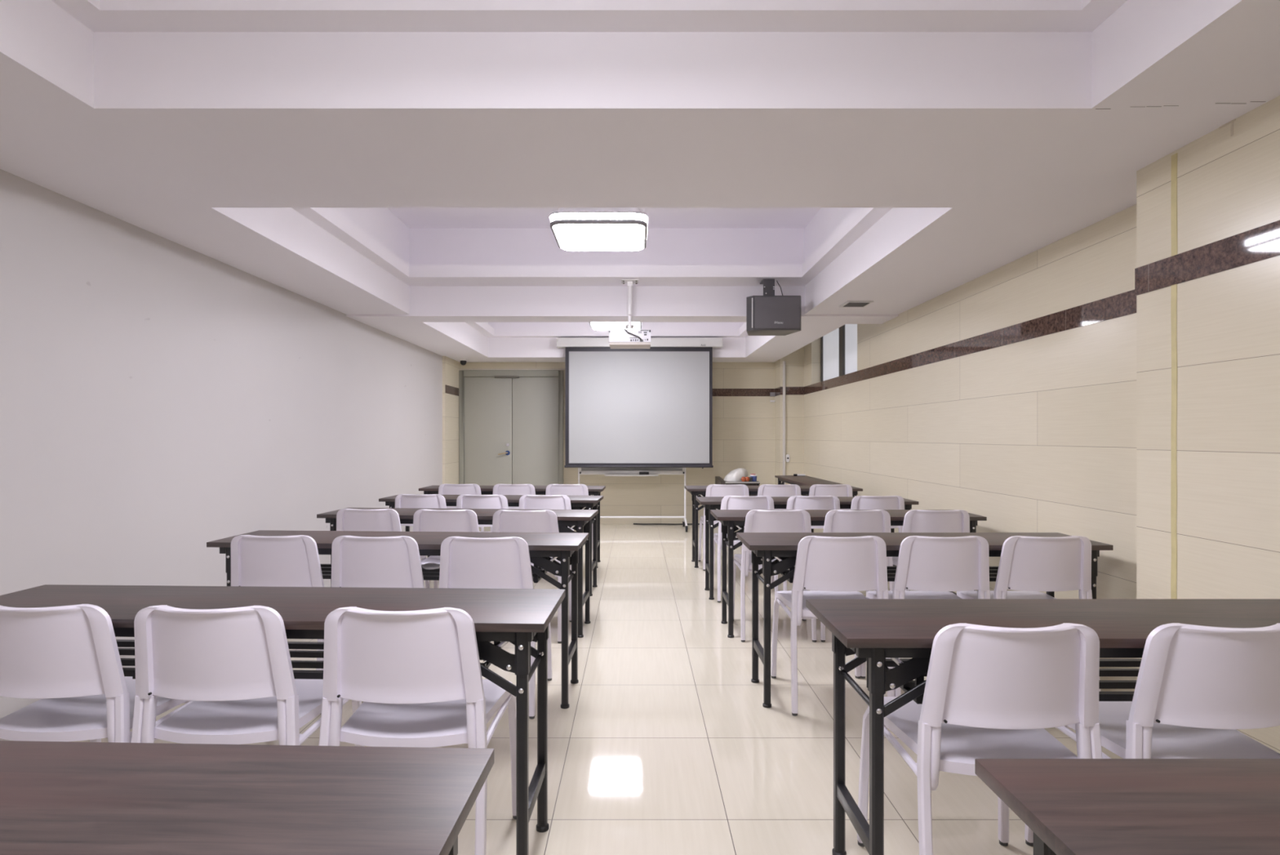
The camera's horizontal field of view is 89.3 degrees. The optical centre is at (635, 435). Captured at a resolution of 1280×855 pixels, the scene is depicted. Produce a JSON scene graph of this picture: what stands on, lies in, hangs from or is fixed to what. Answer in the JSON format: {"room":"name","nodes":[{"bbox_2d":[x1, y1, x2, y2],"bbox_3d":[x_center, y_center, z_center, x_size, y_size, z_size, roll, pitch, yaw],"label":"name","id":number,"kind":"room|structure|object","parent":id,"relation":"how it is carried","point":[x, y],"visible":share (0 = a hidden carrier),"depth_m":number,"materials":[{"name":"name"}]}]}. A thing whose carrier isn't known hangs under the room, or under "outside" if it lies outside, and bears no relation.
{"room":"lecture hall","nodes":[
{"label":"lecture hall","id":0,"kind":"room"},
{"bbox_2d":[0,168,459,740],"bbox_3d":[-2.658,-0.330,2.470,0.235,3.200,13.740,0,0,0],"label":"wall","id":1,"kind":"structure","parent":0,"point":[162,399],"depth_m":3.58,"materials":[{"name":"white paint"}]},
{"bbox_2d":[444,384,458,395],"bbox_3d":[-2.543,-0.630,8.955,0.014,0.110,0.650,0,0,0],"label":"trim","id":2,"kind":"structure","parent":1,"relation":"attached to","point":[448,389],"depth_m":8.92,"materials":[{"name":"brown stone"}]},
{"bbox_2d":[77,524,1122,854],"bbox_3d":[-0.021,1.320,2.470,5.508,0.100,14.140,0,0,0],"label":"floor","id":3,"kind":"structure","parent":0,"point":[665,742],"depth_m":2.66,"materials":[{"name":"tile"}]},
{"bbox_2d":[0,604,193,742],"bbox_3d":[-1.623,0.864,1.960,0.466,0.813,0.511,0,0,1],"label":"chair","id":4,"kind":"object","parent":3,"relation":"on","point":[67,658],"visible":0.72,"depth_m":1.76,"materials":[{"name":"white plastic"}]},
{"bbox_2d":[0,740,494,854],"bbox_3d":[-1.125,0.887,0.881,1.780,0.765,0.395,0,0,2],"label":"folding table","id":5,"kind":"object","parent":3,"relation":"on","point":[57,797],"visible":1,"depth_m":0.90,"materials":[{"name":"black paint"}]},
{"bbox_2d":[130,604,364,746],"bbox_3d":[-1.146,0.864,1.943,0.466,0.813,0.511,0,0,1],"label":"chair","id":6,"kind":"object","parent":3,"relation":"on","point":[234,664],"visible":0.8,"depth_m":1.75,"materials":[{"name":"white plastic"}]},
{"bbox_2d":[231,534,324,670],"bbox_3d":[-1.666,0.864,3.191,0.466,0.813,0.511,0,0,2],"label":"chair","id":7,"kind":"object","parent":3,"relation":"on","point":[285,561],"visible":0.41,"depth_m":2.98,"materials":[{"name":"white plastic"}]},
{"bbox_2d":[0,584,565,854],"bbox_3d":[-1.130,0.887,1.976,1.780,0.765,0.395,0,0,2],"label":"folding table","id":8,"kind":"object","parent":3,"relation":"on","point":[519,617],"visible":0.55,"depth_m":1.95,"materials":[{"name":"black paint"}]},
{"bbox_2d":[115,639,500,679],"bbox_3d":[-1.130,0.612,1.976,1.380,0.165,0.270,0,0,2],"label":"bar shelf","id":9,"kind":"object","parent":8,"relation":"attached to","point":[298,673],"depth_m":1.95,"materials":[{"name":"black metal"}]},
{"bbox_2d":[331,535,424,587],"bbox_3d":[-1.186,0.864,3.168,0.466,0.813,0.511,0,0,3],"label":"chair","id":10,"kind":"object","parent":3,"relation":"on","point":[385,562],"visible":0.36,"depth_m":2.96,"materials":[{"name":"white plastic"}]},
{"bbox_2d":[336,508,430,587],"bbox_3d":[-1.676,0.864,4.277,0.466,0.813,0.511,0,0,3],"label":"chair","id":11,"kind":"object","parent":3,"relation":"on","point":[347,519],"visible":0.41,"depth_m":4.06,"materials":[{"name":"white plastic"}]},
{"bbox_2d":[206,529,588,708],"bbox_3d":[-1.146,0.887,3.236,1.780,0.765,0.395,0,0,3],"label":"folding table","id":12,"kind":"object","parent":3,"relation":"on","point":[564,547],"visible":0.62,"depth_m":3.15,"materials":[{"name":"black paint"}]},
{"bbox_2d":[422,562,439,568],"bbox_3d":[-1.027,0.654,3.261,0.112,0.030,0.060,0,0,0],"label":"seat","id":13,"kind":"object","parent":12,"relation":"on","point":[430,565],"visible":0.94,"depth_m":3.24,"materials":[{"name":"white plastic"}]},
{"bbox_2d":[320,556,548,582],"bbox_3d":[-1.146,0.612,3.236,1.380,0.165,0.270,0,0,3],"label":"bar shelf","id":14,"kind":"object","parent":12,"relation":"attached to","point":[428,574],"depth_m":3.14,"materials":[{"name":"black metal"}]},
{"bbox_2d":[318,606,515,854],"bbox_3d":[-0.626,0.864,1.926,0.466,0.813,0.511,0,0,2],"label":"chair","id":15,"kind":"object","parent":3,"relation":"on","point":[416,675],"visible":0.91,"depth_m":1.73,"materials":[{"name":"white plastic"}]},
{"bbox_2d":[395,493,446,525],"bbox_3d":[-1.689,0.864,5.303,0.466,0.813,0.511,0,0,3],"label":"chair","id":16,"kind":"object","parent":3,"relation":"on","point":[402,500],"visible":0.35,"depth_m":5.08,"materials":[{"name":"white plastic"}]},
{"bbox_2d":[413,508,479,587],"bbox_3d":[-1.181,0.864,4.244,0.466,0.813,0.511,0,0,3],"label":"chair","id":17,"kind":"object","parent":3,"relation":"on","point":[424,520],"visible":0.41,"depth_m":4.03,"materials":[{"name":"white plastic"}]},
{"bbox_2d":[316,507,598,637],"bbox_3d":[-1.161,0.887,4.317,1.780,0.765,0.395,0,0,4],"label":"folding table","id":18,"kind":"object","parent":3,"relation":"on","point":[579,520],"visible":0.41,"depth_m":4.20,"materials":[{"name":"black paint"}]},
{"bbox_2d":[438,483,484,531],"bbox_3d":[-1.687,0.864,6.406,0.466,0.813,0.511,0,0,1],"label":"chair","id":19,"kind":"object","parent":3,"relation":"on","point":[443,489],"visible":0.36,"depth_m":6.19,"materials":[{"name":"white plastic"}]},
{"bbox_2d":[456,493,508,532],"bbox_3d":[-1.196,0.864,5.274,0.466,0.813,0.511,0,0,3],"label":"chair","id":20,"kind":"object","parent":3,"relation":"on","point":[464,500],"visible":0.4,"depth_m":5.05,"materials":[{"name":"white plastic"}]},
{"bbox_2d":[378,493,603,595],"bbox_3d":[-1.177,0.887,5.372,1.780,0.765,0.395,0,0,4],"label":"folding table","id":21,"kind":"object","parent":3,"relation":"on","point":[577,502],"visible":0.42,"depth_m":5.25,"materials":[{"name":"black paint"}]},
{"bbox_2d":[439,536,551,719],"bbox_3d":[-0.681,0.864,3.144,0.466,0.813,0.511,0,0,2],"label":"chair","id":22,"kind":"object","parent":3,"relation":"on","point":[468,562],"visible":0.48,"depth_m":2.93,"materials":[{"name":"white plastic"}]},
{"bbox_2d":[418,484,605,568],"bbox_3d":[-1.206,0.887,6.429,1.780,0.765,0.395,0,0,2],"label":"folding table","id":23,"kind":"object","parent":3,"relation":"on","point":[433,489],"visible":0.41,"depth_m":6.29,"materials":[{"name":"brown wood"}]},
{"bbox_2d":[490,484,535,531],"bbox_3d":[-1.161,0.864,6.392,0.466,0.813,0.511,0,0,2],"label":"chair","id":24,"kind":"object","parent":3,"relation":"on","point":[498,489],"visible":0.32,"depth_m":6.17,"materials":[{"name":"white plastic"}]},
{"bbox_2d":[488,509,571,643],"bbox_3d":[-0.677,0.864,4.210,0.466,0.813,0.511,0,0,3],"label":"chair","id":25,"kind":"object","parent":3,"relation":"on","point":[504,520],"visible":0.36,"depth_m":3.99,"materials":[{"name":"white plastic"}]},
{"bbox_2d":[519,494,573,530],"bbox_3d":[-0.700,0.864,5.245,0.466,0.813,0.511,0,0,3],"label":"chair","id":26,"kind":"object","parent":3,"relation":"on","point":[526,501],"visible":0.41,"depth_m":5.02,"materials":[{"name":"white plastic"}]},
{"bbox_2d":[545,484,592,546],"bbox_3d":[-0.655,0.864,6.378,0.466,0.813,0.511,0,0,1],"label":"chair","id":27,"kind":"object","parent":3,"relation":"on","point":[551,489],"visible":0.27,"depth_m":6.16,"materials":[{"name":"white plastic"}]},
{"bbox_2d":[576,467,687,531],"bbox_3d":[-0.055,0.360,8.850,1.481,1.820,0.570,0,0,0],"label":"stand","id":28,"kind":"object","parent":3,"relation":"on","point":[606,471],"visible":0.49,"depth_m":8.83,"materials":[{"name":"metal"}]},
{"bbox_2d":[604,474,658,475],"bbox_3d":[-0.060,0.531,8.795,0.730,0.020,0.070,0,0,0],"label":"tray","id":29,"kind":"object","parent":28,"relation":"on","point":[605,474],"depth_m":8.76,"materials":[{"name":"metal"}]},
{"bbox_2d":[639,471,648,474],"bbox_3d":[0.109,0.508,8.798,0.136,0.045,0.050,0,0,0],"label":"eraser","id":30,"kind":"object","parent":28,"relation":"on","point":[640,473],"visible":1,"depth_m":8.77,"materials":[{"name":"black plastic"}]},
{"bbox_2d":[633,523,702,524],"bbox_3d":[0.496,1.260,9.284,1.072,0.018,0.044,0,0,1],"label":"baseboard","id":31,"kind":"structure","parent":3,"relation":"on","point":[633,523],"depth_m":9.28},
{"bbox_2d":[697,484,751,570],"bbox_3d":[0.867,0.864,6.341,0.466,0.813,0.511,0,0,0],"label":"chair","id":32,"kind":"object","parent":3,"relation":"on","point":[712,490],"visible":0.48,"depth_m":6.13,"materials":[{"name":"white plastic"}]},
{"bbox_2d":[715,475,759,496],"bbox_3d":[1.369,0.917,8.796,0.516,0.706,0.607,0,0,0],"label":"desk","id":33,"kind":"object","parent":3,"relation":"on","point":[718,480],"visible":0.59,"depth_m":8.52,"materials":[{"name":"laminate"}]},
{"bbox_2d":[723,467,747,480],"bbox_3d":[1.344,0.515,8.730,0.328,0.165,0.312,0,0,0],"label":"plastic bag","id":34,"kind":"object","parent":33,"relation":"on","point":[736,474],"visible":0.94,"depth_m":8.63,"materials":[{"name":"white plastic"}]},
{"bbox_2d":[741,476,746,481],"bbox_3d":[1.412,0.564,8.505,0.068,0.065,0.068,0,0,0],"label":"orange","id":35,"kind":"object","parent":33,"relation":"on","point":[743,478],"visible":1,"depth_m":8.48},
{"bbox_2d":[750,473,757,481],"bbox_3d":[1.561,0.549,8.600,0.098,0.096,0.096,0,0,0],"label":"plastic tub","id":36,"kind":"object","parent":33,"relation":"on","point":[753,475],"visible":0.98,"depth_m":8.56,"materials":[{"name":"blue plastic"}]},
{"bbox_2d":[713,495,777,602],"bbox_3d":[0.857,0.864,5.171,0.466,0.813,0.511,0,0,0],"label":"chair","id":37,"kind":"object","parent":3,"relation":"on","point":[728,502],"visible":0.45,"depth_m":4.96,"materials":[{"name":"white plastic"}]},
{"bbox_2d":[684,485,862,567],"bbox_3d":[1.338,0.887,6.423,1.685,0.765,0.395,0,0,0],"label":"folding table","id":38,"kind":"object","parent":3,"relation":"on","point":[695,491],"visible":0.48,"depth_m":6.26,"materials":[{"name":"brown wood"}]},
{"bbox_2d":[733,509,816,641],"bbox_3d":[0.883,0.864,4.221,0.466,0.813,0.511,0,0,0],"label":"chair","id":39,"kind":"object","parent":3,"relation":"on","point":[756,520],"visible":0.56,"depth_m":4.01,"materials":[{"name":"white plastic"}]},
{"bbox_2d":[757,484,800,509],"bbox_3d":[1.360,0.864,6.341,0.466,0.813,0.511,0,0,0],"label":"chair","id":40,"kind":"object","parent":3,"relation":"on","point":[771,490],"visible":0.31,"depth_m":6.12,"materials":[{"name":"white plastic"}]},
{"bbox_2d":[771,495,839,590],"bbox_3d":[1.362,0.864,5.171,0.466,0.813,0.511,0,0,0],"label":"chair","id":41,"kind":"object","parent":3,"relation":"on","point":[794,502],"visible":0.3,"depth_m":4.95,"materials":[{"name":"white plastic"}]},
{"bbox_2d":[695,496,918,599],"bbox_3d":[1.341,0.887,5.202,1.685,0.765,0.395,0,0,0],"label":"folding table","id":42,"kind":"object","parent":3,"relation":"on","point":[709,503],"visible":0.36,"depth_m":5.04,"materials":[{"name":"black paint"}]},
{"bbox_2d":[774,475,841,532],"bbox_3d":[1.985,0.887,7.500,0.395,0.765,1.685,0,0,0],"label":"folding table","id":43,"kind":"object","parent":3,"relation":"on","point":[806,480],"visible":0.3,"depth_m":7.51,"materials":[{"name":"black paint"}]},
{"bbox_2d":[793,473,805,475],"bbox_3d":[2.067,0.491,8.199,0.145,0.027,0.027,0,0,3],"label":"marker pen","id":44,"kind":"object","parent":43,"relation":"on","point":[794,474],"visible":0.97,"depth_m":8.19,"materials":[{"name":"white plastic"}]},
{"bbox_2d":[808,484,852,509],"bbox_3d":[1.848,0.864,6.341,0.466,0.813,0.511,0,0,0],"label":"chair","id":45,"kind":"object","parent":3,"relation":"on","point":[815,490],"visible":0.3,"depth_m":6.12,"materials":[{"name":"white plastic"}]},
{"bbox_2d":[770,535,894,715],"bbox_3d":[0.944,0.864,3.167,0.466,0.813,0.511,0,0,0],"label":"chair","id":46,"kind":"object","parent":3,"relation":"on","point":[830,567],"visible":0.82,"depth_m":2.96,"materials":[{"name":"white plastic"}]},
{"bbox_2d":[710,509,986,637],"bbox_3d":[1.353,0.887,4.253,1.685,0.765,0.395,0,0,0],"label":"folding table","id":47,"kind":"object","parent":3,"relation":"on","point":[731,520],"visible":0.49,"depth_m":4.10,"materials":[{"name":"black paint"}]},
{"bbox_2d":[802,509,894,641],"bbox_3d":[1.378,0.864,4.221,0.466,0.813,0.511,0,0,0],"label":"chair","id":48,"kind":"object","parent":3,"relation":"on","point":[836,520],"visible":0.32,"depth_m":4.00,"materials":[{"name":"white plastic"}]},
{"bbox_2d":[850,495,909,590],"bbox_3d":[1.858,0.864,5.171,0.466,0.813,0.511,0,0,0],"label":"chair","id":49,"kind":"object","parent":3,"relation":"on","point":[858,502],"visible":0.28,"depth_m":4.95,"materials":[{"name":"white plastic"}]},
{"bbox_2d":[873,509,969,590],"bbox_3d":[1.868,0.864,4.221,0.466,0.813,0.511,0,0,0],"label":"chair","id":50,"kind":"object","parent":3,"relation":"on","point":[915,520],"visible":0.27,"depth_m":4.00,"materials":[{"name":"white plastic"}]},
{"bbox_2d":[736,532,1113,707],"bbox_3d":[1.369,0.887,3.200,1.685,0.765,0.395,0,0,0],"label":"folding table","id":51,"kind":"object","parent":3,"relation":"on","point":[765,547],"visible":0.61,"depth_m":3.12,"materials":[{"name":"black paint"}]},
{"bbox_2d":[777,556,998,582],"bbox_3d":[1.369,0.612,3.200,1.285,0.165,0.270,0,0,0],"label":"bar shelf","id":52,"kind":"object","parent":51,"relation":"attached to","point":[790,561],"depth_m":3.15,"materials":[{"name":"black metal"}]},
{"bbox_2d":[860,535,990,696],"bbox_3d":[1.413,0.864,3.167,0.466,0.813,0.511,0,0,0],"label":"chair","id":53,"kind":"object","parent":3,"relation":"on","point":[931,567],"visible":0.66,"depth_m":2.96,"materials":[{"name":"white plastic"}]},
{"bbox_2d":[857,622,1102,854],"bbox_3d":[0.925,0.864,1.776,0.466,0.813,0.511,0,0,0],"label":"chair","id":54,"kind":"object","parent":3,"relation":"on","point":[990,691],"visible":0.87,"depth_m":1.58,"materials":[{"name":"white plastic"}]},
{"bbox_2d":[956,535,1100,691],"bbox_3d":[1.883,0.864,3.167,0.466,0.813,0.511,0,0,0],"label":"chair","id":55,"kind":"object","parent":3,"relation":"on","point":[1028,566],"visible":0.61,"depth_m":2.96,"materials":[{"name":"white plastic"}]},
{"bbox_2d":[805,599,1279,854],"bbox_3d":[1.369,0.887,1.815,1.685,0.765,0.395,0,0,0],"label":"folding table","id":56,"kind":"object","parent":3,"relation":"on","point":[874,630],"visible":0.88,"depth_m":1.79,"materials":[{"name":"black paint"}]},
{"bbox_2d":[885,658,1141,703],"bbox_3d":[1.369,0.612,1.815,1.285,0.165,0.270,0,0,0],"label":"bar shelf","id":57,"kind":"object","parent":56,"relation":"attached to","point":[919,666],"depth_m":1.76,"materials":[{"name":"black metal"}]},
{"bbox_2d":[974,758,1279,854],"bbox_3d":[1.373,0.887,0.819,1.685,0.765,0.395,0,0,0],"label":"folding table","id":58,"kind":"object","parent":3,"relation":"on","point":[1070,806],"visible":1,"depth_m":0.90,"materials":[{"name":"black paint"}]},
{"bbox_2d":[1024,622,1279,846],"bbox_3d":[1.448,0.864,1.776,0.466,0.813,0.511,0,0,0],"label":"chair","id":59,"kind":"object","parent":3,"relation":"on","point":[1196,686],"visible":0.66,"depth_m":1.57,"materials":[{"name":"white plastic"}]},
{"bbox_2d":[459,361,775,524],"bbox_3d":[-0.071,-0.330,9.440,5.408,3.200,0.200,0,0,0],"label":"wall","id":60,"kind":"structure","parent":0,"point":[744,427],"depth_m":9.34,"materials":[{"name":"beige tile"}]},
{"bbox_2d":[458,369,563,485],"bbox_3d":[-1.791,0.162,9.296,1.492,2.216,0.109,0,0,0],"label":"door","id":61,"kind":"structure","parent":60,"relation":"in","point":[511,425],"depth_m":9.31,"materials":[{"name":"grey paint"}]},
{"bbox_2d":[459,368,564,369],"bbox_3d":[-1.782,-0.959,9.336,1.515,0.010,0.017,0,0,0],"label":"trim","id":62,"kind":"structure","parent":60,"relation":"attached to","point":[460,369],"depth_m":9.33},
{"bbox_2d":[712,388,774,395],"bbox_3d":[1.452,-0.630,9.343,1.105,0.110,0.014,0,0,0],"label":"trim","id":63,"kind":"structure","parent":60,"relation":"attached to","point":[716,392],"depth_m":9.34,"materials":[{"name":"brown stone"}]},
{"bbox_2d":[774,386,780,395],"bbox_3d":[2.006,-0.630,9.168,0.009,0.110,0.336,0,0,0],"label":"trim","id":64,"kind":"structure","parent":60,"relation":"attached to","point":[777,390],"depth_m":9.16,"materials":[{"name":"brown stone"}]},
{"bbox_2d":[0,0,1279,362],"bbox_3d":[-0.071,-1.518,2.470,5.208,0.903,13.940,0,0,0],"label":"ceiling","id":65,"kind":"structure","parent":0,"point":[987,150],"depth_m":2.40,"materials":[{"name":"white paint"}]},
{"bbox_2d":[459,358,466,364],"bbox_3d":[-2.385,-1.022,8.950,0.100,0.088,0.100,0,0,0],"label":"dome camera","id":66,"kind":"object","parent":65,"relation":"attached to","point":[463,361],"visible":1,"depth_m":8.92,"materials":[{"name":"white plastic"}]},
{"bbox_2d":[51,0,1127,31],"bbox_3d":[-0.142,-1.385,0.620,3.315,0.102,3.060,0,0,0],"label":"trim","id":67,"kind":"structure","parent":65,"relation":"attached to","point":[98,15],"depth_m":2.05,"materials":[{"name":"white paint"}]},
{"bbox_2d":[291,207,893,285],"bbox_3d":[-0.257,-1.385,4.415,3.533,0.102,2.710,0,0,0],"label":"trim","id":68,"kind":"structure","parent":65,"relation":"attached to","point":[329,219],"depth_m":5.43,"materials":[{"name":"white paint"}]},
{"bbox_2d":[608,279,650,348],"bbox_3d":[-0.052,-1.056,5.640,0.361,0.555,0.300,0,0,0],"label":"ceiling projector","id":69,"kind":"object","parent":68,"relation":"hanging from","point":[628,337],"visible":1,"depth_m":5.53,"materials":[{"name":"white plastic"}]},
{"bbox_2d":[746,279,800,335],"bbox_3d":[1.150,-1.106,5.503,0.451,0.459,0.313,0,0,0],"label":"loudspeaker","id":70,"kind":"object","parent":68,"relation":"attached to","point":[768,313],"visible":1,"depth_m":5.35,"materials":[{"name":"black plastic"}]},
{"bbox_2d":[755,296,799,328],"bbox_3d":[1.169,-1.020,5.356,0.375,0.263,0.016,0,0,0],"label":"grille","id":71,"kind":"object","parent":70,"relation":"attached to","point":[771,312],"depth_m":5.35,"materials":[{"name":"fabric"}]},
{"bbox_2d":[549,207,648,250],"bbox_3d":[-0.220,-1.538,4.030,0.584,0.623,0.584,0,0,0],"label":"ceiling lamp","id":72,"kind":"object","parent":65,"relation":"hanging from","point":[573,228],"visible":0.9,"depth_m":3.84,"materials":[{"name":"white plastic"}]},
{"bbox_2d":[555,207,641,212],"bbox_3d":[-0.220,-1.316,4.030,0.550,0.052,0.550,0,0,0],"label":"ceiling light","id":73,"kind":"object","parent":72,"relation":"on","point":[561,209],"depth_m":3.78,"materials":[{"name":"white plastic"}]},
{"bbox_2d":[465,321,748,337],"bbox_3d":[-0.258,-1.385,7.415,3.505,0.102,2.730,0,0,0],"label":"trim","id":74,"kind":"structure","parent":65,"relation":"attached to","point":[483,327],"depth_m":8.64,"materials":[{"name":"white paint"}]},
{"bbox_2d":[588,321,641,330],"bbox_3d":[-0.225,-1.538,7.250,0.584,0.623,0.584,0,0,0],"label":"ceiling lamp","id":75,"kind":"object","parent":65,"relation":"hanging from","point":[599,326],"visible":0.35,"depth_m":7.17,"materials":[{"name":"white plastic"}]},
{"bbox_2d":[555,337,723,468],"bbox_3d":[0.049,-0.437,8.665,2.210,1.744,0.194,0,0,0],"label":"projection screen","id":76,"kind":"object","parent":65,"relation":"hanging from","point":[651,407],"visible":0.99,"depth_m":8.64,"materials":[{"name":"white fabric"}]},
{"bbox_2d":[839,300,873,306],"bbox_3d":[1.795,-1.075,5.285,0.210,0.013,0.214,0,0,0],"label":"ceiling vent","id":77,"kind":"object","parent":65,"relation":"in","point":[849,303],"visible":1,"depth_m":5.25,"materials":[{"name":"white metal"}]},
{"bbox_2d":[775,346,804,495],"bbox_3d":[2.174,-0.330,9.175,0.338,3.200,0.350,0,0,0],"label":"wall pier","id":78,"kind":"object","parent":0,"point":[794,361],"visible":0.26,"depth_m":9.00,"materials":[{"name":"beige tile"}]},
{"bbox_2d":[769,391,775,401],"bbox_3d":[1.969,-0.561,9.325,0.078,0.140,0.028,0,0,0],"label":"wall switch","id":79,"kind":"object","parent":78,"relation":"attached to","point":[771,393],"visible":1,"depth_m":9.31,"materials":[{"name":"white plastic"}]},
{"bbox_2d":[782,360,785,484],"bbox_3d":[2.056,0.105,8.986,0.035,2.290,0.028,0,0,0],"label":"cable conduit","id":80,"kind":"object","parent":78,"relation":"attached to","point":[784,362],"visible":0.54,"depth_m":8.97,"materials":[{"name":"white plastic"}]},
{"bbox_2d":[785,453,789,462],"bbox_3d":[2.105,0.306,8.991,0.056,0.110,0.014,0,0,0],"label":"wall socket","id":81,"kind":"object","parent":78,"relation":"attached to","point":[787,456],"visible":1,"depth_m":8.99,"materials":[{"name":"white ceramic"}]},
{"bbox_2d":[779,386,804,394],"bbox_3d":[2.165,-0.630,9.003,0.328,0.110,0.014,0,0,0],"label":"trim","id":82,"kind":"structure","parent":78,"relation":"attached to","point":[788,390],"depth_m":9.00,"materials":[{"name":"brown stone"}]},
{"bbox_2d":[804,204,1136,691],"bbox_3d":[2.458,-0.330,2.470,0.250,3.200,13.740,0,0,0],"label":"wall","id":83,"kind":"structure","parent":0,"point":[1037,434],"depth_m":3.99,"materials":[{"name":"beige tile"}]},
{"bbox_2d":[820,324,857,382],"bbox_3d":[2.473,-1.107,7.724,0.060,0.845,1.781,0,0,0],"label":"window","id":84,"kind":"structure","parent":83,"relation":"in","point":[838,347],"depth_m":7.78,"materials":[{"name":"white glass"}]},
{"bbox_2d":[804,289,1136,394],"bbox_3d":[2.336,-0.630,5.824,0.014,0.110,6.353,0,0,0],"label":"trim","id":85,"kind":"structure","parent":83,"relation":"attached to","point":[1123,304],"depth_m":4.05,"materials":[{"name":"brown stone"}]},
{"bbox_2d":[1136,95,1279,753],"bbox_3d":[2.194,0.020,2.338,0.298,2.500,0.617,0,0,0],"label":"wall","id":86,"kind":"structure","parent":0,"point":[1228,442],"depth_m":2.29,"materials":[{"name":"beige tile"}]},
{"bbox_2d":[1170,152,1177,599],"bbox_3d":[2.046,0.100,2.462,0.006,2.340,0.029,0,0,0],"label":"trim","id":87,"kind":"structure","parent":86,"relation":"attached to","point":[1174,157],"depth_m":2.46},
{"bbox_2d":[1095,101,1266,109],"bbox_3d":[1.779,-1.083,2.121,0.519,0.003,0.014,0,0,5],"label":"trim","id":88,"kind":"structure","parent":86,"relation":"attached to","point":[1251,101],"depth_m":2.11,"materials":[{"name":"paint"}]},
{"bbox_2d":[1134,220,1279,295],"bbox_3d":[2.048,-0.630,2.341,0.014,0.110,0.621,0,0,0],"label":"trim","id":89,"kind":"structure","parent":86,"relation":"attached to","point":[1262,242],"depth_m":2.30,"materials":[{"name":"brown stone"}]},
{"bbox_2d":[1218,118,1235,136],"bbox_3d":[2.044,-1.057,2.240,0.004,0.054,0.060,0,0,0],"label":"trim","id":90,"kind":"structure","parent":86,"relation":"attached to","point":[1233,120],"depth_m":2.22,"materials":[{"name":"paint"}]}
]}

